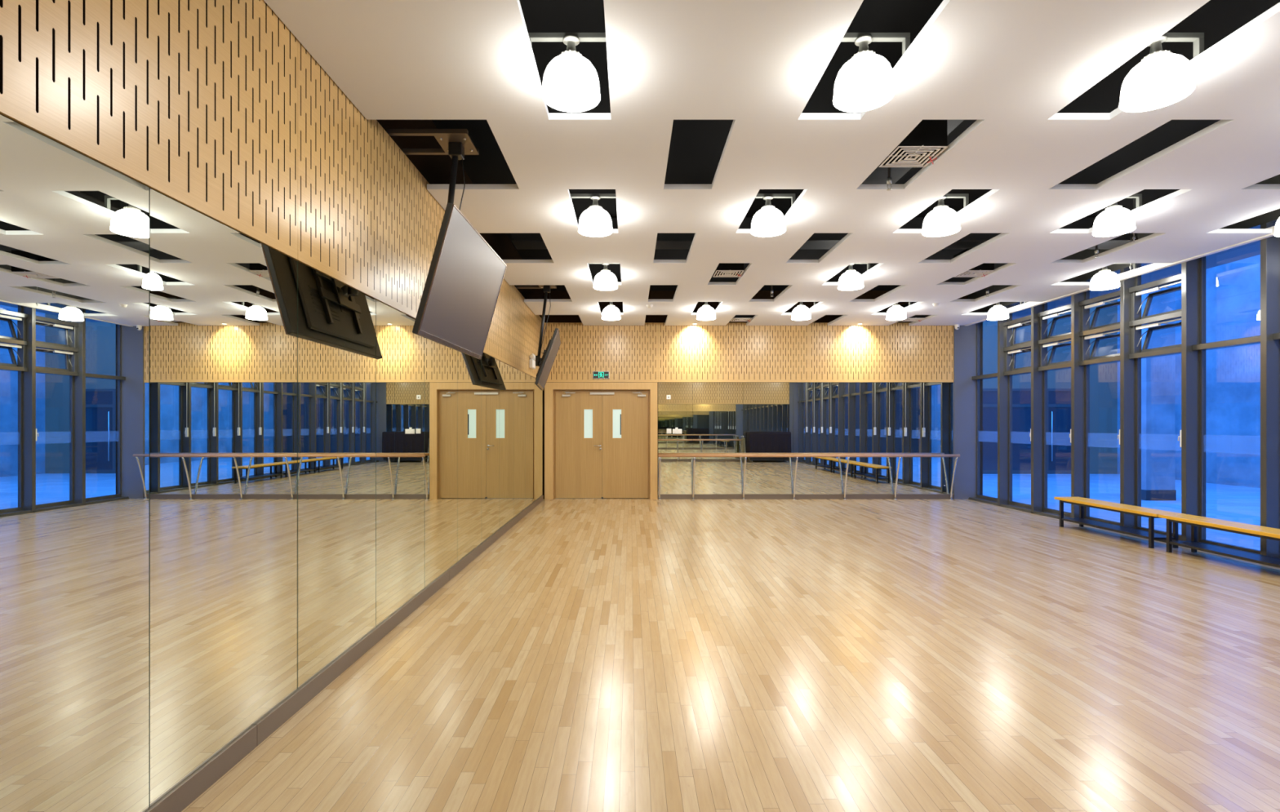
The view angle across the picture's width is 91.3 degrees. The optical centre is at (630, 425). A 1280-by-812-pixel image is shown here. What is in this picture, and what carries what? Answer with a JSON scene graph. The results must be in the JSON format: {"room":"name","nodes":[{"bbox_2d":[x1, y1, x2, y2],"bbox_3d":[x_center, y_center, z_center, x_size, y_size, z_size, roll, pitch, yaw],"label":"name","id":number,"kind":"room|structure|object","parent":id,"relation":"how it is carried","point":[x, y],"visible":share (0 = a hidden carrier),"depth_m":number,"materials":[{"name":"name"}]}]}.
{"room":"dance studio","nodes":[
{"label":"dance studio","id":0,"kind":"room"},
{"bbox_2d":[0,0,543,495],"bbox_3d":[-1.910,-0.630,6.335,0.250,4.320,13.802,0,0,0],"label":"wall","id":1,"kind":"structure","parent":0,"point":[216,108],"depth_m":2.90,"materials":[{"name":"brown wood"}]},
{"bbox_2d":[0,115,149,811],"bbox_3d":[-1.801,0.270,1.812,0.016,2.308,1.032,0,0,0],"label":"mirror panel","id":2,"kind":"object","parent":1,"relation":"attached to","point":[74,229],"visible":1,"depth_m":2.02,"materials":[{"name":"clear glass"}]},
{"bbox_2d":[149,188,297,806],"bbox_3d":[-1.801,0.270,2.852,0.016,2.308,1.032,0,0,0],"label":"mirror panel","id":3,"kind":"object","parent":1,"relation":"attached to","point":[223,302],"visible":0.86,"depth_m":2.72,"materials":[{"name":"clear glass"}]},
{"bbox_2d":[297,261,375,688],"bbox_3d":[-1.801,0.270,3.892,0.016,2.308,1.032,0,0,0],"label":"mirror panel","id":4,"kind":"object","parent":1,"relation":"attached to","point":[336,321],"visible":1,"depth_m":3.78,"materials":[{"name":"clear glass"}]},
{"bbox_2d":[144,495,543,811],"bbox_3d":[-1.795,1.478,6.155,0.036,0.104,13.240,0,0,0],"label":"baseboard","id":5,"kind":"structure","parent":1,"relation":"attached to","point":[191,788],"depth_m":3.31,"materials":[{"name":"brown wood"}]},
{"bbox_2d":[375,300,424,626],"bbox_3d":[-1.801,0.270,4.932,0.016,2.308,1.032,0,0,0],"label":"mirror panel","id":6,"kind":"object","parent":1,"relation":"attached to","point":[399,352],"visible":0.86,"depth_m":4.83,"materials":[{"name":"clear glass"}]},
{"bbox_2d":[424,337,457,588],"bbox_3d":[-1.801,0.270,5.972,0.016,2.308,1.032,0,0,0],"label":"mirror panel","id":7,"kind":"object","parent":1,"relation":"attached to","point":[440,360],"visible":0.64,"depth_m":5.88,"materials":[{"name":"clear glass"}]},
{"bbox_2d":[386,128,506,359],"bbox_3d":[-1.457,-1.395,4.805,0.715,1.620,1.554,0,0,0],"label":"television","id":8,"kind":"object","parent":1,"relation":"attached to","point":[465,276],"visible":0.99,"depth_m":4.66,"materials":[{"name":"black plastic"}]},
{"bbox_2d":[457,351,481,562],"bbox_3d":[-1.801,0.270,7.012,0.016,2.308,1.032,0,0,0],"label":"mirror panel","id":9,"kind":"object","parent":1,"relation":"attached to","point":[468,367],"visible":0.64,"depth_m":6.95,"materials":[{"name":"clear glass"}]},
{"bbox_2d":[481,352,499,542],"bbox_3d":[-1.801,0.270,8.052,0.016,2.308,1.032,0,0,0],"label":"mirror panel","id":10,"kind":"object","parent":1,"relation":"attached to","point":[490,365],"visible":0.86,"depth_m":8.01,"materials":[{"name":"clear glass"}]},
{"bbox_2d":[499,360,513,528],"bbox_3d":[-1.801,0.270,9.092,0.016,2.308,1.032,0,0,0],"label":"mirror panel","id":11,"kind":"object","parent":1,"relation":"attached to","point":[506,371],"visible":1,"depth_m":9.06,"materials":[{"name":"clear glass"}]},
{"bbox_2d":[513,368,524,517],"bbox_3d":[-1.801,0.270,10.132,0.016,2.308,1.032,0,0,0],"label":"mirror panel","id":12,"kind":"object","parent":1,"relation":"attached to","point":[518,376],"visible":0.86,"depth_m":10.05,"materials":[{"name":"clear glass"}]},
{"bbox_2d":[524,373,534,508],"bbox_3d":[-1.801,0.270,11.172,0.016,2.308,1.032,0,0,0],"label":"mirror panel","id":13,"kind":"object","parent":1,"relation":"attached to","point":[529,380],"visible":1,"depth_m":11.11,"materials":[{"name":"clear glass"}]},
{"bbox_2d":[528,353,535,368],"bbox_3d":[-1.734,-1.139,11.146,0.116,0.258,0.280,0,0,0],"label":"emergency light","id":14,"kind":"object","parent":1,"relation":"attached to","point":[532,357],"visible":0.88,"depth_m":11.03,"materials":[{"name":"white plastic"}]},
{"bbox_2d":[515,284,560,390],"bbox_3d":[-1.461,-1.392,9.715,0.732,1.627,1.530,0,0,-5],"label":"television","id":15,"kind":"object","parent":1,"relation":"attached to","point":[544,364],"visible":0.93,"depth_m":9.71,"materials":[{"name":"black plastic"}]},
{"bbox_2d":[534,377,542,501],"bbox_3d":[-1.801,0.270,12.213,0.016,2.308,1.032,0,0,0],"label":"mirror panel","id":16,"kind":"object","parent":1,"relation":"attached to","point":[538,393],"visible":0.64,"depth_m":12.19,"materials":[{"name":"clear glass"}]},
{"bbox_2d":[542,390,543,495],"bbox_3d":[-1.801,0.270,12.832,0.016,2.308,0.190,0,0,0],"label":"mirror panel","id":17,"kind":"object","parent":1,"relation":"attached to","point":[542,390],"visible":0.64,"depth_m":12.76,"materials":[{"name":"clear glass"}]},
{"bbox_2d":[181,497,1279,811],"bbox_3d":[2.632,1.590,6.335,9.335,0.120,13.802,0,0,0],"label":"floor","id":18,"kind":"structure","parent":0,"point":[605,655],"depth_m":3.79,"materials":[{"name":"brown wood"}]},
{"bbox_2d":[657,454,959,499],"bbox_3d":[3.600,1.060,12.764,6.084,0.947,0.333,0,0,0],"label":"ballet barre","id":19,"kind":"object","parent":18,"relation":"on","point":[659,455],"visible":1,"depth_m":12.60,"materials":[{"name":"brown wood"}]},
{"bbox_2d":[1053,497,1184,548],"bbox_3d":[6.640,1.310,8.611,0.370,0.440,1.855,0,0,0],"label":"bench","id":20,"kind":"object","parent":18,"relation":"on","point":[1152,513],"visible":0.89,"depth_m":8.40,"materials":[{"name":"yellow wood"}]},
{"bbox_2d":[1065,518,1166,537],"bbox_3d":[6.640,1.405,8.611,0.270,0.013,1.585,0,0,0],"label":"crossbar","id":21,"kind":"object","parent":20,"relation":"attached to","point":[1135,532],"depth_m":8.55,"materials":[{"name":"black metal"}]},
{"bbox_2d":[1158,514,1279,568],"bbox_3d":[6.640,1.310,6.727,0.370,0.440,1.855,0,0,0],"label":"bench","id":22,"kind":"object","parent":18,"relation":"on","point":[1264,532],"visible":1,"depth_m":6.95,"materials":[{"name":"brown wood"}]},
{"bbox_2d":[1175,542,1279,564],"bbox_3d":[6.640,1.405,6.727,0.270,0.013,1.585,0,0,0],"label":"crossbar","id":23,"kind":"object","parent":22,"relation":"attached to","point":[1238,554],"depth_m":6.86,"materials":[{"name":"black metal"}]},
{"bbox_2d":[543,290,982,498],"bbox_3d":[2.748,-0.630,13.086,9.105,4.320,0.300,0,0,0],"label":"wall","id":24,"kind":"structure","parent":0,"point":[653,352],"depth_m":12.94,"materials":[{"name":"brown wood"}]},
{"bbox_2d":[544,382,657,499],"bbox_3d":[-0.606,0.324,13.025,2.331,2.412,0.222,0,0,0],"label":"door","id":25,"kind":"structure","parent":24,"relation":"in","point":[601,438],"depth_m":13.03,"materials":[{"name":"brown wood"}]},
{"bbox_2d":[592,371,608,378],"bbox_3d":[-0.605,-1.035,12.919,0.340,0.154,0.033,0,0,0],"label":"exit sign","id":26,"kind":"object","parent":24,"relation":"attached to","point":[596,375],"visible":1,"depth_m":12.91,"materials":[{"name":"green plastic"}]},
{"bbox_2d":[657,382,693,493],"bbox_3d":[0.931,0.270,12.944,0.715,2.308,0.008,0,0,0],"label":"mirror panel","id":27,"kind":"object","parent":24,"relation":"attached to","point":[676,473],"visible":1,"depth_m":12.94,"materials":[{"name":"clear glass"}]},
{"bbox_2d":[666,428,671,433],"bbox_3d":[0.797,0.123,12.931,0.095,0.100,0.018,0,0,0],"label":"light switch","id":28,"kind":"object","parent":27,"relation":"attached to","point":[668,430],"visible":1,"depth_m":12.93,"materials":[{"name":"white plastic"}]},
{"bbox_2d":[672,429,681,434],"bbox_3d":[0.969,0.129,12.931,0.192,0.098,0.018,0,0,0],"label":"light switch","id":29,"kind":"object","parent":27,"relation":"attached to","point":[674,431],"visible":1,"depth_m":12.93,"materials":[{"name":"white plastic"}]},
{"bbox_2d":[693,382,742,493],"bbox_3d":[1.810,0.270,12.944,1.037,2.308,0.008,0,0,0],"label":"mirror panel","id":30,"kind":"object","parent":24,"relation":"attached to","point":[717,407],"visible":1,"depth_m":12.94,"materials":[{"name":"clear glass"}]},
{"bbox_2d":[742,382,793,493],"bbox_3d":[2.848,0.270,12.944,1.032,2.308,0.008,0,0,0],"label":"mirror panel","id":31,"kind":"object","parent":24,"relation":"attached to","point":[767,407],"visible":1,"depth_m":12.94,"materials":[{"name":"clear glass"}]},
{"bbox_2d":[657,493,953,499],"bbox_3d":[3.623,1.478,12.947,6.115,0.104,0.038,0,0,0],"label":"baseboard","id":32,"kind":"structure","parent":24,"relation":"attached to","point":[663,496],"depth_m":12.93,"materials":[{"name":"grey metal"}]},
{"bbox_2d":[793,382,843,493],"bbox_3d":[3.885,0.270,12.944,1.037,2.308,0.008,0,0,0],"label":"mirror panel","id":33,"kind":"object","parent":24,"relation":"attached to","point":[818,407],"visible":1,"depth_m":12.94,"materials":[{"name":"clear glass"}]},
{"bbox_2d":[843,382,893,493],"bbox_3d":[4.928,0.270,12.944,1.042,2.308,0.008,0,0,0],"label":"mirror panel","id":34,"kind":"object","parent":24,"relation":"attached to","point":[868,407],"visible":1,"depth_m":12.94,"materials":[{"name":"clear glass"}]},
{"bbox_2d":[893,382,953,493],"bbox_3d":[6.065,0.270,12.944,1.227,2.308,0.008,0,0,0],"label":"mirror panel","id":35,"kind":"object","parent":24,"relation":"attached to","point":[923,412],"visible":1,"depth_m":12.94,"materials":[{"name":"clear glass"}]},
{"bbox_2d":[952,324,976,499],"bbox_3d":[6.917,-0.415,12.941,0.466,3.890,0.050,0,0,0],"label":"column","id":36,"kind":"structure","parent":24,"relation":"attached to","point":[964,338],"depth_m":12.92,"materials":[{"name":"grey paint"}]},
{"bbox_2d":[263,0,1279,325],"bbox_3d":[2.551,-2.083,6.232,8.657,0.045,13.396,0,0,0],"label":"ceiling","id":37,"kind":"structure","parent":0,"point":[1009,67],"depth_m":4.41,"materials":[{"name":"white paint"}]},
{"bbox_2d":[528,32,606,112],"bbox_3d":[-0.340,-2.063,3.597,0.440,0.366,0.338,0,0,36],"label":"pendant lamp","id":38,"kind":"object","parent":37,"relation":"hanging from","point":[571,82],"visible":0.92,"depth_m":3.55,"materials":[{"name":"white"}]},
{"bbox_2d":[569,193,616,236],"bbox_3d":[-0.340,-2.063,6.087,0.440,0.366,0.338,0,0,36],"label":"pendant lamp","id":39,"kind":"object","parent":37,"relation":"hanging from","point":[595,221],"visible":0.94,"depth_m":6.01,"materials":[{"name":"white"}]},
{"bbox_2d":[587,262,620,290],"bbox_3d":[-0.340,-2.063,8.578,0.440,0.366,0.338,0,0,36],"label":"pendant lamp","id":40,"kind":"object","parent":37,"relation":"hanging from","point":[605,280],"visible":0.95,"depth_m":8.48,"materials":[{"name":"white"}]},
{"bbox_2d":[601,302,620,320],"bbox_3d":[-0.340,-2.063,11.069,0.440,0.366,0.338,0,0,36],"label":"pendant lamp","id":41,"kind":"object","parent":37,"relation":"hanging from","point":[611,313],"visible":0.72,"depth_m":10.96,"materials":[{"name":"white"}]},
{"bbox_2d":[646,304,653,308],"bbox_3d":[0.330,-2.038,10.742,0.116,0.045,0.116,0,0,0],"label":"smoke detector","id":42,"kind":"object","parent":37,"relation":"attached to","point":[649,306],"visible":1,"depth_m":10.71,"materials":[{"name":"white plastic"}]},
{"bbox_2d":[696,302,720,320],"bbox_3d":[1.340,-2.063,11.069,0.440,0.366,0.338,0,0,36],"label":"pendant lamp","id":43,"kind":"object","parent":37,"relation":"hanging from","point":[706,313],"visible":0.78,"depth_m":10.96,"materials":[{"name":"white"}]},
{"bbox_2d":[712,262,744,277],"bbox_3d":[1.344,-2.208,8.578,0.378,0.329,0.370,0,0,0],"label":"ceiling vent","id":44,"kind":"object","parent":37,"relation":"in","point":[723,269],"visible":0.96,"depth_m":8.40,"materials":[{"name":"white metal"}]},
{"bbox_2d":[730,315,751,321],"bbox_3d":[2.184,-2.208,12.314,0.378,0.329,0.370,0,0,0],"label":"ceiling vent","id":45,"kind":"object","parent":37,"relation":"in","point":[737,317],"visible":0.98,"depth_m":12.27,"materials":[{"name":"white metal"}]},
{"bbox_2d":[750,193,795,236],"bbox_3d":[1.340,-2.063,6.087,0.440,0.366,0.338,0,0,36],"label":"pendant lamp","id":46,"kind":"object","parent":37,"relation":"hanging from","point":[769,221],"visible":0.93,"depth_m":6.02,"materials":[{"name":"white"}]},
{"bbox_2d":[791,302,816,320],"bbox_3d":[3.020,-2.063,11.069,0.440,0.366,0.338,0,0,36],"label":"pendant lamp","id":47,"kind":"object","parent":37,"relation":"hanging from","point":[801,313],"visible":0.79,"depth_m":10.96,"materials":[{"name":"white"}]},
{"bbox_2d":[837,262,870,290],"bbox_3d":[3.020,-2.063,8.578,0.440,0.366,0.338,0,0,36],"label":"pendant lamp","id":48,"kind":"object","parent":37,"relation":"hanging from","point":[851,280],"visible":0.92,"depth_m":8.49,"materials":[{"name":"white"}]},
{"bbox_2d":[832,32,910,112],"bbox_3d":[1.340,-2.063,3.597,0.440,0.366,0.338,0,0,36],"label":"pendant lamp","id":49,"kind":"object","parent":37,"relation":"hanging from","point":[865,82],"visible":0.97,"depth_m":3.55,"materials":[{"name":"white"}]},
{"bbox_2d":[885,302,911,320],"bbox_3d":[4.700,-2.063,11.069,0.440,0.366,0.338,0,0,36],"label":"pendant lamp","id":50,"kind":"object","parent":37,"relation":"hanging from","point":[895,313],"visible":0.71,"depth_m":10.97,"materials":[{"name":"white"}]},
{"bbox_2d":[899,302,925,321],"bbox_3d":[5.544,-2.208,12.314,0.378,0.329,0.370,0,0,0],"label":"ceiling vent","id":51,"kind":"object","parent":37,"relation":"in","point":[916,317],"visible":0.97,"depth_m":12.22,"materials":[{"name":"white metal"}]},
{"bbox_2d":[879,120,948,167],"bbox_3d":[2.184,-2.208,4.842,0.378,0.329,0.370,0,0,0],"label":"ceiling vent","id":52,"kind":"object","parent":37,"relation":"in","point":[927,140],"visible":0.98,"depth_m":4.67,"materials":[{"name":"metal"}]},
{"bbox_2d":[932,302,939,306],"bbox_3d":[5.180,-2.038,10.608,0.116,0.045,0.116,0,0,0],"label":"smoke detector","id":53,"kind":"object","parent":37,"relation":"attached to","point":[935,304],"visible":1,"depth_m":10.57,"materials":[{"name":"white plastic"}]},
{"bbox_2d":[921,193,968,236],"bbox_3d":[3.020,-2.063,6.087,0.440,0.366,0.338,0,0,36],"label":"pendant lamp","id":54,"kind":"object","parent":37,"relation":"hanging from","point":[943,220],"visible":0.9,"depth_m":6.02,"materials":[{"name":"white"}]},
{"bbox_2d":[954,324,959,329],"bbox_3d":[6.700,-2.010,12.835,0.100,0.100,0.102,0,0,0],"label":"security camera","id":55,"kind":"object","parent":37,"relation":"attached to","point":[957,326],"visible":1,"depth_m":12.81,"materials":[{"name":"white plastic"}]},
{"bbox_2d":[953,248,994,277],"bbox_3d":[4.704,-2.208,8.578,0.378,0.329,0.370,0,0,0],"label":"ceiling vent","id":56,"kind":"object","parent":37,"relation":"in","point":[981,270],"visible":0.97,"depth_m":8.45,"materials":[{"name":"white metal"}]},
{"bbox_2d":[976,297,1022,320],"bbox_3d":[6.525,-2.063,11.069,0.810,0.366,0.336,0,0,0],"label":"pendant lamp","id":57,"kind":"object","parent":37,"relation":"hanging from","point":[997,312],"visible":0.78,"depth_m":10.97,"materials":[{"name":"white"}]},
{"bbox_2d":[1089,262,1137,290],"bbox_3d":[6.525,-2.063,8.578,0.810,0.366,0.336,0,0,0],"label":"pendant lamp","id":58,"kind":"object","parent":37,"relation":"hanging from","point":[1106,279],"visible":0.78,"depth_m":8.51,"materials":[{"name":"white"}]},
{"bbox_2d":[1092,193,1142,236],"bbox_3d":[4.700,-2.063,6.087,0.440,0.366,0.338,0,0,36],"label":"pendant lamp","id":59,"kind":"object","parent":37,"relation":"hanging from","point":[1115,220],"visible":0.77,"depth_m":6.02,"materials":[{"name":"white"}]},
{"bbox_2d":[1119,32,1204,112],"bbox_3d":[3.020,-2.063,3.597,0.440,0.366,0.338,0,0,36],"label":"pendant lamp","id":60,"kind":"object","parent":37,"relation":"hanging from","point":[1162,78],"visible":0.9,"depth_m":3.55,"materials":[{"name":"white"}]},
{"bbox_2d":[1274,217,1279,236],"bbox_3d":[6.525,-2.063,6.087,0.810,0.366,0.336,0,0,0],"label":"pendant lamp","id":61,"kind":"object","parent":37,"relation":"hanging from","point":[1277,233],"visible":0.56,"depth_m":6.15,"materials":[{"name":"white"}]},
{"bbox_2d":[431,0,1279,291],"bbox_3d":[2.732,-2.855,6.285,9.535,0.130,13.902,0,0,0],"label":"ceiling slab","id":62,"kind":"structure","parent":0,"point":[696,147],"depth_m":5.74,"materials":[{"name":"black"}]},
{"bbox_2d":[770,284,773,297],"bbox_3d":[2.200,-2.390,9.728,0.044,0.780,0.043,0,0,0],"label":"sprinkler","id":63,"kind":"object","parent":62,"relation":"hanging from","point":[771,290],"visible":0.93,"depth_m":9.72,"materials":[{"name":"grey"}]},
{"bbox_2d":[511,217,1137,248],"bbox_3d":[2.600,-2.630,8.590,8.400,0.319,0.414,0,0,0],"label":"air duct","id":64,"kind":"object","parent":62,"relation":"hanging from","point":[521,241],"visible":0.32,"depth_m":8.38,"materials":[{"name":"grey"}]},
{"bbox_2d":[886,167,892,191],"bbox_3d":[2.200,-2.390,5.319,0.044,0.780,0.043,0,0,0],"label":"sprinkler","id":65,"kind":"object","parent":62,"relation":"hanging from","point":[889,179],"visible":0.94,"depth_m":5.31,"materials":[{"name":"grey metal"}]},
{"bbox_2d":[861,120,964,184],"bbox_3d":[2.500,-2.624,5.000,0.400,0.329,4.200,0,0,0],"label":"air duct","id":66,"kind":"object","parent":62,"relation":"hanging from","point":[879,175],"visible":0.14,"depth_m":6.11,"materials":[{"name":"grey metal"}]},
{"bbox_2d":[1094,210,1098,257],"bbox_3d":[5.550,-2.390,7.451,0.044,0.780,0.043,0,0,0],"label":"sprinkler","id":67,"kind":"object","parent":62,"relation":"hanging from","point":[1096,250],"visible":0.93,"depth_m":7.44,"materials":[{"name":"grey metal"}]},
{"bbox_2d":[1132,198,1135,241],"bbox_3d":[5.620,-2.418,6.986,0.024,0.740,0.024,0,0,0],"label":"sprinkler","id":68,"kind":"object","parent":62,"relation":"hanging from","point":[1134,236],"visible":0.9,"depth_m":6.98,"materials":[{"name":"silver metal"}]},
{"bbox_2d":[968,497,1181,542],"bbox_3d":[7.136,1.508,6.225,0.328,0.045,13.382,0,0,0],"label":"trim","id":69,"kind":"structure","parent":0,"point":[975,499],"depth_m":11.22,"materials":[{"name":"grey metal"}]},
{"bbox_2d":[964,226,1275,325],"bbox_3d":[6.928,-2.091,6.233,0.067,0.087,13.398,0,0,0],"label":"trim","id":70,"kind":"structure","parent":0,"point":[1155,266],"depth_m":8.42,"materials":[{"name":"white paint"}]},
{"bbox_2d":[968,174,1279,312],"bbox_3d":[7.162,-2.505,6.235,0.375,0.570,13.402,0,0,0],"label":"ceiling opening","id":71,"kind":"structure","parent":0,"point":[1273,216],"depth_m":9.23,"materials":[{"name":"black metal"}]},
{"bbox_2d":[972,322,997,501],"bbox_3d":[7.120,-0.365,12.402,0.150,3.700,1.030,0,0,0],"label":"window","id":72,"kind":"structure","parent":71,"relation":"in","point":[978,377],"depth_m":12.89,"materials":[{"name":"grey metal"}]},
{"bbox_2d":[997,307,1008,505],"bbox_3d":[7.086,-0.345,11.853,0.228,3.750,0.068,0,0,0],"label":"trim","id":73,"kind":"structure","parent":71,"relation":"attached to","point":[1002,380],"depth_m":11.82,"materials":[{"name":"grey metal"}]},
{"bbox_2d":[1003,307,1031,508],"bbox_3d":[7.132,-0.365,11.357,0.294,3.700,0.924,0,0,0],"label":"window","id":74,"kind":"structure","parent":71,"relation":"in","point":[1011,347],"depth_m":11.77,"materials":[{"name":"grey metal"}]},
{"bbox_2d":[1004,348,1031,372],"bbox_3d":[7.153,-1.198,11.357,0.155,0.387,0.924,0,0,0],"label":"vent","id":75,"kind":"object","parent":74,"relation":"attached to","point":[1010,362],"depth_m":11.72,"materials":[{"name":"glass"}]},
{"bbox_2d":[1004,322,1031,347],"bbox_3d":[7.153,-1.667,11.357,0.157,0.406,0.924,0,0,0],"label":"vent","id":76,"kind":"object","parent":74,"relation":"attached to","point":[1010,338],"depth_m":11.72,"materials":[{"name":"glass"}]},
{"bbox_2d":[1031,303,1043,512],"bbox_3d":[7.086,-0.345,10.861,0.228,3.750,0.068,0,0,0],"label":"trim","id":77,"kind":"structure","parent":71,"relation":"attached to","point":[1037,377],"depth_m":10.83,"materials":[{"name":"grey metal"}]},
{"bbox_2d":[1037,302,1071,516],"bbox_3d":[7.151,-0.365,10.366,0.331,3.700,0.923,0,0,0],"label":"window","id":78,"kind":"structure","parent":71,"relation":"in","point":[1044,341],"depth_m":10.75,"materials":[{"name":"grey metal"}]},
{"bbox_2d":[1039,343,1071,367],"bbox_3d":[7.193,-1.198,10.366,0.236,0.387,0.923,0,0,0],"label":"vent","id":79,"kind":"object","parent":78,"relation":"attached to","point":[1043,353],"depth_m":10.73,"materials":[{"name":"glass"}]},
{"bbox_2d":[1039,314,1071,340],"bbox_3d":[7.196,-1.667,10.366,0.241,0.406,0.923,0,0,0],"label":"vent","id":80,"kind":"object","parent":78,"relation":"attached to","point":[1043,318],"depth_m":10.73,"materials":[{"name":"glass"}]},
{"bbox_2d":[1071,290,1088,518],"bbox_3d":[7.086,-0.345,9.870,0.228,3.750,0.068,0,0,0],"label":"trim","id":81,"kind":"structure","parent":71,"relation":"attached to","point":[1077,372],"depth_m":9.84,"materials":[{"name":"grey metal"}]},
{"bbox_2d":[1079,290,1119,525],"bbox_3d":[7.151,-0.365,9.374,0.331,3.700,0.924,0,0,0],"label":"window","id":82,"kind":"structure","parent":71,"relation":"in","point":[1086,333],"depth_m":9.74,"materials":[{"name":"grey metal"}]},
{"bbox_2d":[1080,334,1119,360],"bbox_3d":[7.193,-1.198,9.374,0.236,0.387,0.924,0,0,0],"label":"vent","id":83,"kind":"object","parent":82,"relation":"attached to","point":[1085,339],"depth_m":9.74,"materials":[{"name":"glass"}]},
{"bbox_2d":[1080,302,1119,331],"bbox_3d":[7.196,-1.667,9.374,0.241,0.406,0.924,0,0,0],"label":"vent","id":84,"kind":"object","parent":82,"relation":"attached to","point":[1085,306],"depth_m":9.73,"materials":[{"name":"glass"}]},
{"bbox_2d":[984,240,1260,321],"bbox_3d":[7.825,-2.335,5.768,0.950,0.170,15.536,0,0,0],"label":"trim","id":85,"kind":"structure","parent":71,"relation":"attached to","point":[1252,249],"depth_m":9.05,"materials":[{"name":"grey paint"}]},
{"bbox_2d":[1120,268,1139,528],"bbox_3d":[7.086,-0.345,8.878,0.228,3.750,0.068,0,0,0],"label":"window mullion","id":86,"kind":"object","parent":71,"relation":"attached to","point":[1127,366],"depth_m":8.85,"materials":[{"name":"grey metal"}]},
{"bbox_2d":[1128,267,1181,539],"bbox_3d":[7.151,-0.365,8.383,0.331,3.700,0.923,0,0,0],"label":"window","id":87,"kind":"structure","parent":71,"relation":"in","point":[1152,322],"depth_m":8.74,"materials":[{"name":"grey metal"}]},
{"bbox_2d":[1131,321,1181,353],"bbox_3d":[7.193,-1.198,8.383,0.236,0.387,0.923,0,0,0],"label":"vent","id":88,"kind":"object","parent":87,"relation":"attached to","point":[1136,327],"depth_m":8.68,"materials":[{"name":"glass"}]},
{"bbox_2d":[1131,285,1181,320],"bbox_3d":[7.196,-1.667,8.383,0.241,0.406,0.923,0,0,0],"label":"vent","id":89,"kind":"object","parent":87,"relation":"attached to","point":[1136,293],"depth_m":8.68,"materials":[{"name":"glass"}]},
{"bbox_2d":[1181,257,1204,542],"bbox_3d":[7.086,-0.345,7.887,0.228,3.750,0.068,0,0,0],"label":"window mullion","id":90,"kind":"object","parent":71,"relation":"attached to","point":[1189,269],"depth_m":7.85,"materials":[{"name":"grey metal"}]},
{"bbox_2d":[1191,256,1260,554],"bbox_3d":[7.120,-0.365,7.391,0.150,3.700,0.924,0,0,0],"label":"window","id":91,"kind":"structure","parent":71,"relation":"in","point":[1202,346],"depth_m":7.82,"materials":[{"name":"grey metal"}]},
{"bbox_2d":[1260,222,1279,558],"bbox_3d":[7.086,-0.345,6.896,0.228,3.750,0.068,0,0,0],"label":"window mullion","id":92,"kind":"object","parent":71,"relation":"attached to","point":[1269,246],"depth_m":6.86,"materials":[{"name":"grey metal"}]},
{"bbox_2d":[1273,333,1279,339],"bbox_3d":[7.120,-0.365,6.400,0.150,3.700,0.923,0,0,0],"label":"window","id":93,"kind":"structure","parent":71,"relation":"in","point":[1276,335],"depth_m":6.82,"materials":[{"name":"grey metal"}]},
{"label":"outside","id":94,"kind":"structure","parent":0,"visible":0},
{"bbox_2d":[982,474,1260,550],"bbox_3d":[14.650,1.630,10.000,14.700,0.120,48.000,0,0,0],"label":"courtyard","id":95,"kind":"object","parent":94,"point":[1237,504],"depth_m":13.02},
{"bbox_2d":[982,299,1117,474],"bbox_3d":[11.650,-1.930,20.282,8.100,7.000,0.398,0,0,0],"label":"building","id":96,"kind":"structure","parent":95,"relation":"on","point":[1103,377],"depth_m":20.18,"materials":[{"name":"blue glass"}]},
{"bbox_2d":[1141,284,1176,500],"bbox_3d":[11.050,-1.950,13.351,0.620,7.040,0.641,0,0,0],"label":"concrete pier","id":97,"kind":"structure","parent":95,"relation":"on","point":[1157,373],"depth_m":13.04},
{"bbox_2d":[1117,254,1260,488],"bbox_3d":[15.900,-1.950,3.091,0.400,7.040,34.181,0,0,0],"label":"wall","id":98,"kind":"structure","parent":95,"relation":"on","point":[1233,289],"depth_m":16.37,"materials":[{"name":"glass"}]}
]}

